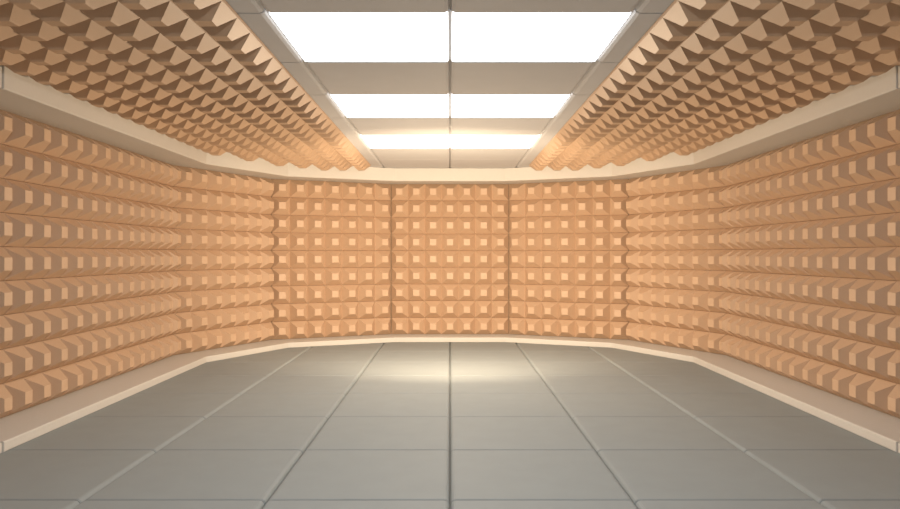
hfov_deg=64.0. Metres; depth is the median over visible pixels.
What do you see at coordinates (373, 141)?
ceiling light
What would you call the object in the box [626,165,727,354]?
panel
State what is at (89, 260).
panel
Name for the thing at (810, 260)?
panel
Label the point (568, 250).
panel
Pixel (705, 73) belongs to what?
panel
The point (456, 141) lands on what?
ceiling light
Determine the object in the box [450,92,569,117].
ceiling light
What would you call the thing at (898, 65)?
trim
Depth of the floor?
4.95 m
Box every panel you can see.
[0,0,370,170]
[0,109,180,417]
[172,165,273,354]
[271,179,390,339]
[391,184,508,333]
[509,179,628,339]
[529,0,899,170]
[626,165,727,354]
[719,109,899,417]
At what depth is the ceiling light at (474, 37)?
4.11 m
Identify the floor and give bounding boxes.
[0,342,899,508]
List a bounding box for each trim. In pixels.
[0,65,1,87]
[0,65,899,183]
[898,65,899,87]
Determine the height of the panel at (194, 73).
0.087 m
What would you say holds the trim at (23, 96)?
attached to the ceiling
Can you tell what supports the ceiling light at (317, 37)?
attached to the ceiling
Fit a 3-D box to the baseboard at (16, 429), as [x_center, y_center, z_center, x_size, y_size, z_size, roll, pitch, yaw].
[0.000,1.229,7.704,6.595,0.070,6.218,0,0,0]
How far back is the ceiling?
5.00 m
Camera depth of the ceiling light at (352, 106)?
6.06 m
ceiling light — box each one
[269,8,449,61]
[330,92,449,117]
[361,133,449,147]
[450,8,630,61]
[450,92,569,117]
[450,133,538,147]
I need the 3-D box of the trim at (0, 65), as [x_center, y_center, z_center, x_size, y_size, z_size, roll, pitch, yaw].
[-3.073,-1.150,1.790,0.450,0.188,5.580,0,0,0]
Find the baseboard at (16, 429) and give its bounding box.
[0,334,899,452]
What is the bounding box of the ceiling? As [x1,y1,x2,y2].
[226,0,673,167]
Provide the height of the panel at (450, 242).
2.250 m
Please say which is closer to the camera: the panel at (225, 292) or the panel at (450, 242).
the panel at (225, 292)
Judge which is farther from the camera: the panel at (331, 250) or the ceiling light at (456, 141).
the panel at (331, 250)

